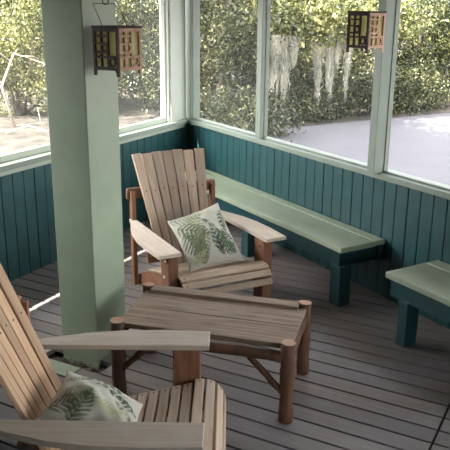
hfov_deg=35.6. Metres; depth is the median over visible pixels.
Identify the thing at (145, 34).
leafy bush
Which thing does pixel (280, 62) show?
moss
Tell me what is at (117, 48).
lantern
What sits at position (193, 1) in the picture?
window
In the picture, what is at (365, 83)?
shrub
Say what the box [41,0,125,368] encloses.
porch column
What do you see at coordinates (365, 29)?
lantern
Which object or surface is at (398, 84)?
shrub
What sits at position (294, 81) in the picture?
leafy bush
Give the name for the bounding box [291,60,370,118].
shrub
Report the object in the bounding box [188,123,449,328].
wall
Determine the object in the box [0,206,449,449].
floor
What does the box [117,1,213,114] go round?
leafy bush
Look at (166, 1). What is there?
trim
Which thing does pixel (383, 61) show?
trim
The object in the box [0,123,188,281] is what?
wall
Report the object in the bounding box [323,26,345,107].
moss
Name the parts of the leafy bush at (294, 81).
stem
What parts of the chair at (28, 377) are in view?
rail, arm, rail, arm, leg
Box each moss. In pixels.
[268,32,275,100]
[270,34,302,113]
[308,40,324,115]
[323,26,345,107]
[342,32,352,100]
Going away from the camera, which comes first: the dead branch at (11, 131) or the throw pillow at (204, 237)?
the throw pillow at (204, 237)
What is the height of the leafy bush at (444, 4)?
3.656 m
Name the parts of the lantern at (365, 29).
lattice panel, lattice panel, lattice panel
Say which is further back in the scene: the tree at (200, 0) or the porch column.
the tree at (200, 0)
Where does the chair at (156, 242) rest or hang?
on the floor
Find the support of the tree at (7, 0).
on the ground
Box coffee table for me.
[110,282,311,424]
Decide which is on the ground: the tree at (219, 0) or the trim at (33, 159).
the tree at (219, 0)
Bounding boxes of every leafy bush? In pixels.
[0,0,47,116]
[9,0,134,106]
[115,0,219,101]
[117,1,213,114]
[134,0,281,114]
[202,0,316,107]
[245,0,360,94]
[288,0,425,105]
[358,0,449,101]
[396,1,449,98]
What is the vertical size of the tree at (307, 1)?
6.887 m
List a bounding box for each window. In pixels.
[0,0,166,162]
[192,0,254,135]
[264,0,366,167]
[383,0,449,190]
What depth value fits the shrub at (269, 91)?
16.32 m
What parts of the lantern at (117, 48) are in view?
lattice panel, lattice panel, bail handle, lattice panel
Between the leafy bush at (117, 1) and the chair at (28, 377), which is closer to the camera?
the chair at (28, 377)
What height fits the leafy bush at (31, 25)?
3.175 m
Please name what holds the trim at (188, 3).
attached to the wall at (414, 225)
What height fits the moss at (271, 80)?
2.321 m
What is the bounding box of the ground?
[0,31,449,154]
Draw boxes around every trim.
[0,119,187,171]
[159,0,169,121]
[168,0,185,121]
[185,0,199,118]
[188,118,449,199]
[255,0,266,138]
[367,0,395,173]
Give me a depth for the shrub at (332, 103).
16.88 m
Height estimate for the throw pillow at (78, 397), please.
0.209 m
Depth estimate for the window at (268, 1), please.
6.32 m
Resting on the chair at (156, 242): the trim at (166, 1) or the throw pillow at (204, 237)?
the throw pillow at (204, 237)
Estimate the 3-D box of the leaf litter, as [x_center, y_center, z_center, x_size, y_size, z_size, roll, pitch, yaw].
[-0.931,0.896,4.408,0.496,0.038,0.148,10,19,28]
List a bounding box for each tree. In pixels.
[0,0,43,83]
[7,0,159,84]
[123,0,227,77]
[200,0,315,85]
[291,0,438,73]
[404,5,449,77]
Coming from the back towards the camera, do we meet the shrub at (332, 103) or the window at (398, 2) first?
the shrub at (332, 103)
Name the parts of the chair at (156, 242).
arm, rail, rail, leg, rail, rail, arm, leg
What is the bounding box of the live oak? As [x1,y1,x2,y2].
[224,0,448,64]
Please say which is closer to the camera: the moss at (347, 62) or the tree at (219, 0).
the moss at (347, 62)
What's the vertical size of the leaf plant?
0.731 m
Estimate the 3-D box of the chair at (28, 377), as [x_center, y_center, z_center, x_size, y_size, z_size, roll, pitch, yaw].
[-0.556,0.700,3.111,1.124,1.039,1.014,1,17,0]
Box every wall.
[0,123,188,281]
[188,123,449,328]
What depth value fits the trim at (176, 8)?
7.45 m
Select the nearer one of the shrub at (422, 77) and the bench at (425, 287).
the bench at (425, 287)
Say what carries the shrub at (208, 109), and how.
on the ground
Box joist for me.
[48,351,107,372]
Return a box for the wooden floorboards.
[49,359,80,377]
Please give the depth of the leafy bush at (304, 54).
18.99 m
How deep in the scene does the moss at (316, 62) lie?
16.48 m
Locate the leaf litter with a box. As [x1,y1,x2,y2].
[49,355,103,373]
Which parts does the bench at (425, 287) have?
leg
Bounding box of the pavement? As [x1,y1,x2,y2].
[267,113,449,185]
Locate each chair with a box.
[0,263,225,449]
[126,148,285,297]
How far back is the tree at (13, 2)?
24.36 m
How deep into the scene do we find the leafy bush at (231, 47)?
16.22 m
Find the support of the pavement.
on the ground
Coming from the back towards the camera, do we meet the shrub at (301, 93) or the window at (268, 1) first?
the shrub at (301, 93)
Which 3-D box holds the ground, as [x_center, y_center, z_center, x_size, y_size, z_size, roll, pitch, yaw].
[0.073,-7.710,34.239,120.000,0.200,110.000,1,17,0]
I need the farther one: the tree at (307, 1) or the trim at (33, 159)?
the tree at (307, 1)
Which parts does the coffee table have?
leg, leg, rail, leg, rail, leg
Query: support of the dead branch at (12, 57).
on the ground
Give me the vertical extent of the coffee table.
0.467 m
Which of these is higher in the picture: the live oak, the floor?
the live oak
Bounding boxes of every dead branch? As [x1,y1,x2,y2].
[0,49,44,126]
[6,108,48,133]
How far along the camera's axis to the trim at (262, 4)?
6.39 m
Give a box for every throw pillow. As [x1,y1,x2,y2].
[35,371,142,421]
[167,203,243,271]
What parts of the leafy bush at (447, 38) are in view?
stem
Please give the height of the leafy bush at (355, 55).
3.528 m
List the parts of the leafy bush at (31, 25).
stem, stem, stem, stem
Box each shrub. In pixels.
[157,81,270,135]
[207,71,310,142]
[247,88,314,126]
[269,82,336,123]
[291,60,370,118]
[303,86,360,121]
[341,63,409,114]
[362,63,430,114]
[395,62,446,111]
[399,58,449,110]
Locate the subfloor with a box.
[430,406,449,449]
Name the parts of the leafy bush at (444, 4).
stem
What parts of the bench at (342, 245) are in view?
leg, leg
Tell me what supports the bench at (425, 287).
on the floor
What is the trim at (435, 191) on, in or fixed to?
on the wall at (414, 225)
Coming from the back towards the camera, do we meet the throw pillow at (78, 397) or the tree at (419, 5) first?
the tree at (419, 5)
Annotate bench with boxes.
[175,169,384,306]
[386,260,449,347]
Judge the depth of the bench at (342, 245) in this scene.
5.63 m
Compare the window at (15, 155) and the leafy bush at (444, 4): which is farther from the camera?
the leafy bush at (444, 4)
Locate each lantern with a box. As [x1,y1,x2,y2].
[91,0,141,76]
[346,0,386,52]
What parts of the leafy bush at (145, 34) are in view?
stem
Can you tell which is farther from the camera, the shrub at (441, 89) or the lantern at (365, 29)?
the shrub at (441, 89)
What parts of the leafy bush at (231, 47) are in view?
stem, stem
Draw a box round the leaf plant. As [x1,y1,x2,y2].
[232,114,254,130]
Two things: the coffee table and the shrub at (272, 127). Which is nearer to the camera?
the coffee table

